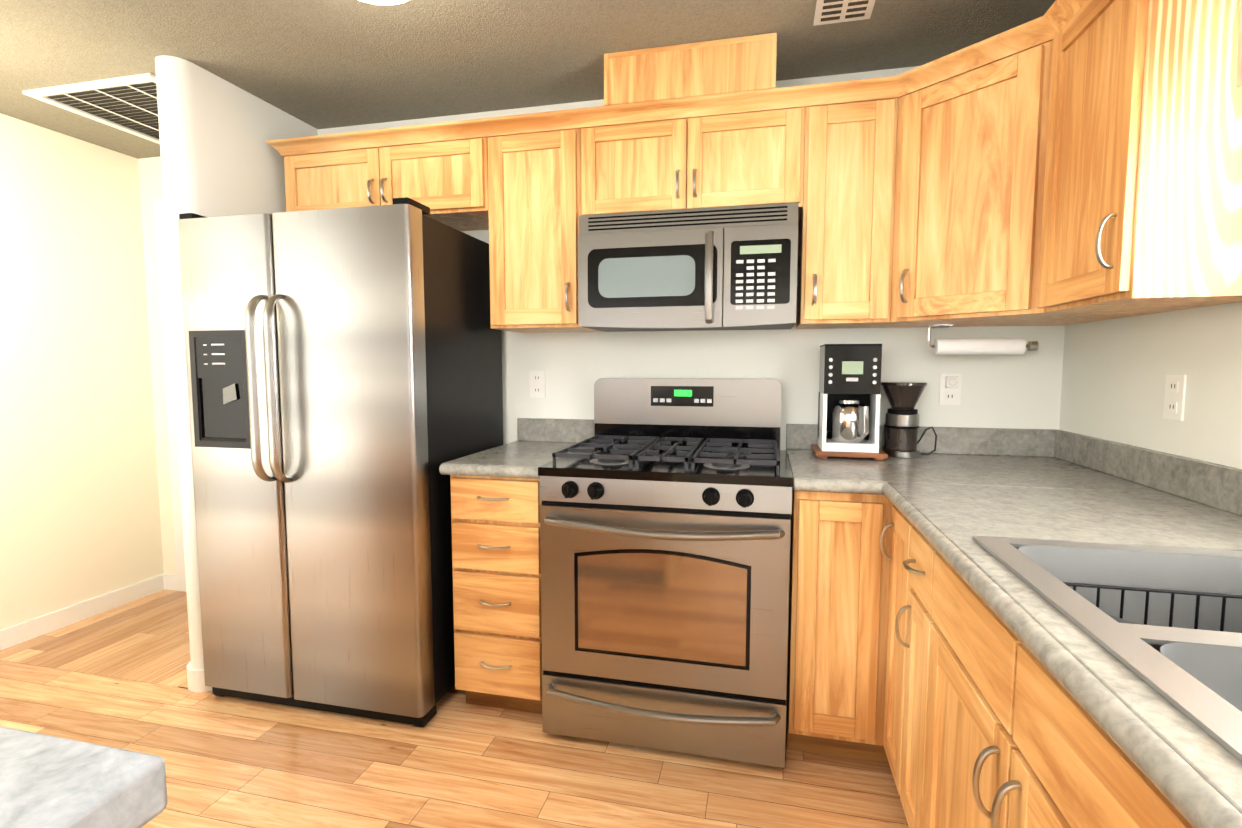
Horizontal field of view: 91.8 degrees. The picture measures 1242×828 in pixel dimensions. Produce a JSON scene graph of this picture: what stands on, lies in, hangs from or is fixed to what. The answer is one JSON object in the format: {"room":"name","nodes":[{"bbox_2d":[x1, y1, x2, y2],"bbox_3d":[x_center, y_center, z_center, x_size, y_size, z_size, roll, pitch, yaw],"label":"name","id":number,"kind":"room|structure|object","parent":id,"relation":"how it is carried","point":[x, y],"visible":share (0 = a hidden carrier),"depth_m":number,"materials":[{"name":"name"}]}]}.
{"room":"kitchen","nodes":[
{"label":"kitchen","id":0,"kind":"room"},
{"bbox_2d":[0,113,163,629],"bbox_3d":[-3.340,0.057,0.229,0.100,2.340,6.320,1,5,13],"label":"wall","id":1,"kind":"structure","parent":0,"point":[80,521],"depth_m":2.90,"materials":[{"name":"beige paint"}]},
{"bbox_2d":[0,574,163,650],"bbox_3d":[-3.284,1.182,0.306,0.014,0.085,6.320,1,5,13],"label":"baseboard","id":2,"kind":"structure","parent":1,"relation":"attached to","point":[36,627],"depth_m":2.93,"materials":[{"name":"white paint"}]},
{"bbox_2d":[138,156,176,574],"bbox_3d":[-2.008,-0.181,3.203,1.315,2.340,0.100,1,5,13],"label":"wall","id":3,"kind":"structure","parent":0,"point":[150,179],"depth_m":3.26,"materials":[{"name":"beige paint"}]},
{"bbox_2d":[154,199,186,591],"bbox_3d":[-2.013,-0.064,3.125,0.925,2.120,0.069,1,5,13],"label":"door frame","id":4,"kind":"structure","parent":3,"relation":"attached to","point":[169,381],"depth_m":3.24,"materials":[{"name":"white paint"}]},
{"bbox_2d":[163,574,177,590],"bbox_3d":[-2.021,0.947,3.238,1.055,0.085,0.014,1,5,13],"label":"baseboard","id":5,"kind":"structure","parent":3,"relation":"attached to","point":[170,580],"depth_m":3.35,"materials":[{"name":"white paint"}]},
{"bbox_2d":[155,55,317,668],"bbox_3d":[-1.537,-0.134,2.620,0.130,2.340,0.820,1,5,13],"label":"wall","id":6,"kind":"structure","parent":0,"point":[220,156],"depth_m":2.26,"materials":[{"name":"white paint"}]},
{"bbox_2d":[187,661,204,690],"bbox_3d":[-1.599,0.990,2.709,0.039,0.085,0.810,1,5,13],"label":"baseboard","id":7,"kind":"structure","parent":6,"relation":"attached to","point":[195,677],"depth_m":2.30,"materials":[{"name":"white paint"}]},
{"bbox_2d":[0,590,908,827],"bbox_3d":[-1.207,1.292,-0.215,4.500,0.050,6.589,1,5,13],"label":"floor","id":8,"kind":"structure","parent":0,"point":[116,677],"depth_m":1.89,"materials":[{"name":"brown wood"}]},
{"bbox_2d":[178,197,502,727],"bbox_3d":[-1.042,0.168,2.369,0.910,1.777,0.765,1,5,13],"label":"refrigerator","id":9,"kind":"object","parent":8,"relation":"on","point":[344,382],"visible":0.96,"depth_m":2.06,"materials":[{"name":"silver metal"}]},
{"bbox_2d":[450,475,542,713],"bbox_3d":[-0.360,0.622,2.351,0.343,0.875,0.672,1,5,13],"label":"base cabinet","id":10,"kind":"object","parent":8,"relation":"on","point":[496,549],"visible":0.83,"depth_m":2.06,"materials":[{"name":"brown wood"}]},
{"bbox_2d":[439,418,593,478],"bbox_3d":[-0.363,0.116,2.312,0.360,0.140,0.670,1,5,13],"label":"countertop","id":11,"kind":"structure","parent":10,"relation":"on","point":[538,438],"depth_m":2.33,"materials":[{"name":"grey stone"}]},
{"bbox_2d":[538,378,792,767],"bbox_3d":[0.186,0.477,2.155,0.790,1.195,0.723,1,5,13],"label":"gas range","id":12,"kind":"object","parent":8,"relation":"on","point":[665,519],"visible":1,"depth_m":1.89,"materials":[{"name":"silver metal"}]},
{"bbox_2d":[786,487,893,762],"bbox_3d":[0.767,0.642,2.102,0.358,0.875,0.638,1,5,13],"label":"base cabinet","id":13,"kind":"object","parent":8,"relation":"on","point":[838,605],"visible":0.79,"depth_m":1.81,"materials":[{"name":"brown wood"}]},
{"bbox_2d":[786,424,882,493],"bbox_3d":[0.694,0.136,2.060,0.226,0.140,0.673,1,5,13],"label":"countertop","id":14,"kind":"structure","parent":13,"relation":"on","point":[811,473],"depth_m":1.94,"materials":[{"name":"grey stone"}]},
{"bbox_2d":[880,506,895,758],"bbox_3d":[1.081,0.686,1.560,0.683,0.876,0.314,1,5,13],"label":"base cabinet","id":15,"kind":"object","parent":8,"relation":"on","point":[892,573],"depth_m":1.72,"materials":[{"name":"brown wood"}]},
{"bbox_2d":[888,508,1192,827],"bbox_3d":[1.033,0.702,1.356,0.683,0.876,0.335,1,5,13],"label":"base cabinet","id":16,"kind":"object","parent":8,"relation":"on","point":[989,722],"depth_m":1.00,"materials":[{"name":"brown wood"}]},
{"bbox_2d":[871,426,1241,827],"bbox_3d":[0.856,0.247,0.678,0.730,0.140,3.298,1,5,13],"label":"countertop","id":17,"kind":"structure","parent":16,"relation":"on","point":[955,492],"depth_m":1.27,"materials":[{"name":"grey stone"}]},
{"bbox_2d":[811,444,887,460],"bbox_3d":[0.835,0.140,2.222,0.240,0.024,0.220,1,5,13],"label":"board","id":18,"kind":"object","parent":17,"relation":"on","point":[818,452],"visible":0.54,"depth_m":2.12,"materials":[{"name":"brown wood"}]},
{"bbox_2d":[817,344,881,452],"bbox_3d":[0.833,-0.062,2.206,0.190,0.381,0.200,1,5,13],"label":"coffee maker","id":19,"kind":"object","parent":18,"relation":"on","point":[849,396],"visible":1,"depth_m":2.13,"materials":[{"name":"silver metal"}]},
{"bbox_2d":[881,382,926,457],"bbox_3d":[1.030,0.019,2.202,0.154,0.270,0.154,1,5,13],"label":"coffee grinder","id":20,"kind":"object","parent":17,"relation":"on","point":[902,421],"visible":1,"depth_m":2.16,"materials":[{"name":"silver metal"}]},
{"bbox_2d":[917,426,936,454],"bbox_3d":[1.131,0.099,2.232,0.085,0.099,0.089,1,5,13],"label":"cord","id":21,"kind":"object","parent":20,"relation":"attached to","point":[919,440],"visible":0.83,"depth_m":2.24,"materials":[{"name":"black rubber"}]},
{"bbox_2d":[972,536,1241,761],"bbox_3d":[0.854,0.185,0.677,0.570,0.550,0.825,1,5,13],"label":"double-bowl sink","id":22,"kind":"object","parent":17,"relation":"in","point":[1185,667],"visible":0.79,"depth_m":1.01,"materials":[{"name":"silver metal"}]},
{"bbox_2d":[1063,582,1241,631],"bbox_3d":[0.891,0.373,0.886,0.364,0.139,0.258,1,5,13],"label":"rack","id":23,"kind":"object","parent":22,"relation":"in","point":[1224,596],"visible":0.1,"depth_m":1.00,"materials":[{"name":"black plastic"}]},
{"bbox_3d":[-1.390,0.807,0.103,1.720,0.865,1.258,1,5,13],"label":"cabinet","id":24,"kind":"object","parent":8,"relation":"on","visible":0},
{"bbox_2d":[0,726,166,827],"bbox_3d":[-1.394,0.349,0.088,1.762,0.050,1.300,1,5,13],"label":"countertop","id":25,"kind":"structure","parent":24,"relation":"on","point":[47,781],"depth_m":0.49,"materials":[{"name":"stone"}]},
{"bbox_2d":[0,0,1055,158],"bbox_3d":[-1.199,-1.118,-0.374,4.500,0.100,6.520,1,5,13],"label":"ceiling","id":26,"kind":"structure","parent":0,"point":[321,64],"depth_m":2.05,"materials":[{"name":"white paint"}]},
{"bbox_2d":[22,73,159,143],"bbox_3d":[-2.004,-1.303,2.638,0.640,0.012,0.640,1,5,13],"label":"ceiling vent","id":27,"kind":"object","parent":26,"relation":"in","point":[128,104],"visible":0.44,"depth_m":2.48,"materials":[{"name":"white metal"}]},
{"bbox_2d":[358,0,408,4],"bbox_3d":[-0.670,-1.178,1.598,0.340,0.095,0.340,1,5,13],"label":"dome ceiling light","id":28,"kind":"object","parent":26,"relation":"attached to","point":[385,2],"visible":1,"depth_m":1.68,"materials":[{"name":"white glass"}]},
{"bbox_2d":[813,0,875,25],"bbox_3d":[0.663,-1.234,1.753,0.170,0.008,0.325,1,5,13],"label":"ceiling vent","id":29,"kind":"object","parent":26,"relation":"in","point":[831,11],"visible":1,"depth_m":1.85,"materials":[{"name":"white metal"}]},
{"bbox_2d":[318,66,1064,449],"bbox_3d":[0.091,-0.131,2.584,3.315,2.340,0.100,1,5,13],"label":"wall","id":30,"kind":"structure","parent":0,"point":[1020,392],"depth_m":2.40,"materials":[{"name":"white paint"}]},
{"bbox_2d":[529,371,544,397],"bbox_3d":[-0.367,-0.131,2.636,0.072,0.118,0.008,1,5,13],"label":"electrical outlet","id":31,"kind":"object","parent":30,"relation":"attached to","point":[537,384],"visible":1,"depth_m":2.63,"materials":[{"name":"white plastic"}]},
{"bbox_2d":[284,98,897,332],"bbox_3d":[-0.218,-0.700,2.374,2.359,0.727,0.358,1,5,13],"label":"upper cabinet","id":32,"kind":"object","parent":30,"relation":"attached to","point":[527,200],"visible":0.9,"depth_m":2.16,"materials":[{"name":"brown wood"}]},
{"bbox_2d":[266,0,1086,156],"bbox_3d":[-0.010,-1.050,1.940,3.044,0.052,1.049,1,5,13],"label":"crown molding","id":33,"kind":"structure","parent":32,"relation":"attached to","point":[1051,23],"depth_m":2.06,"materials":[{"name":"brown wood"}]},
{"bbox_2d":[578,202,798,331],"bbox_3d":[0.253,-0.515,2.236,0.757,0.406,0.432,1,5,13],"label":"microwave","id":34,"kind":"object","parent":32,"relation":"attached to","point":[721,268],"visible":1,"depth_m":2.07,"materials":[{"name":"grey metal"}]},
{"bbox_2d":[604,33,776,105],"bbox_3d":[0.267,-1.187,2.222,0.590,0.174,0.352,1,5,13],"label":"box","id":35,"kind":"object","parent":30,"relation":"attached to","point":[732,65],"visible":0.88,"depth_m":2.05,"materials":[{"name":"brown wood"}]},
{"bbox_2d":[939,374,961,404],"bbox_3d":[1.236,-0.092,2.258,0.072,0.118,0.008,1,5,13],"label":"electrical outlet","id":36,"kind":"object","parent":30,"relation":"attached to","point":[949,396],"visible":0.62,"depth_m":2.26,"materials":[{"name":"white plastic"}]},
{"bbox_2d":[945,376,958,387],"bbox_3d":[1.232,-0.119,2.239,0.040,0.042,0.025,1,5,13],"label":"light","id":37,"kind":"object","parent":36,"relation":"attached to","point":[951,381],"visible":0.98,"depth_m":2.23,"materials":[{"name":"white plastic"}]},
{"bbox_2d":[875,41,1166,327],"bbox_3d":[1.213,-0.663,1.914,0.638,0.727,0.593,1,5,13],"label":"upper cabinet","id":38,"kind":"object","parent":30,"relation":"attached to","point":[970,176],"visible":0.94,"depth_m":1.78,"materials":[{"name":"brown wood"}]},
{"bbox_2d":[926,324,1038,354],"bbox_3d":[1.240,-0.257,2.073,0.342,0.106,0.058,1,5,13],"label":"paper towel","id":39,"kind":"object","parent":38,"relation":"attached to","point":[979,346],"visible":1,"depth_m":2.06,"materials":[{"name":"white paper"}]},
{"bbox_2d":[1059,302,1241,468],"bbox_3d":[0.927,0.143,-0.841,0.100,2.340,6.200,1,5,13],"label":"wall","id":40,"kind":"structure","parent":0,"point":[1115,371],"depth_m":1.64,"materials":[{"name":"white paint"}]},
{"bbox_2d":[1038,0,1241,312],"bbox_3d":[1.234,-0.620,1.396,0.358,0.731,0.410,1,5,13],"label":"upper cabinet","id":41,"kind":"object","parent":40,"relation":"attached to","point":[1142,204],"visible":0.98,"depth_m":1.24,"materials":[{"name":"brown wood"}]},
{"bbox_2d":[1163,374,1186,420],"bbox_3d":[1.446,-0.044,1.572,0.008,0.118,0.072,1,5,13],"label":"electrical outlet","id":42,"kind":"object","parent":40,"relation":"attached to","point":[1174,397],"visible":1,"depth_m":1.56,"materials":[{"name":"white plastic"}]},
{"bbox_2d":[1236,0,1241,86],"bbox_3d":[1.097,-0.691,0.520,0.226,0.355,1.211,1,5,13],"label":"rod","id":43,"kind":"object","parent":40,"relation":"attached to","point":[1239,71],"visible":1,"depth_m":1.13,"materials":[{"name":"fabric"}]}
]}

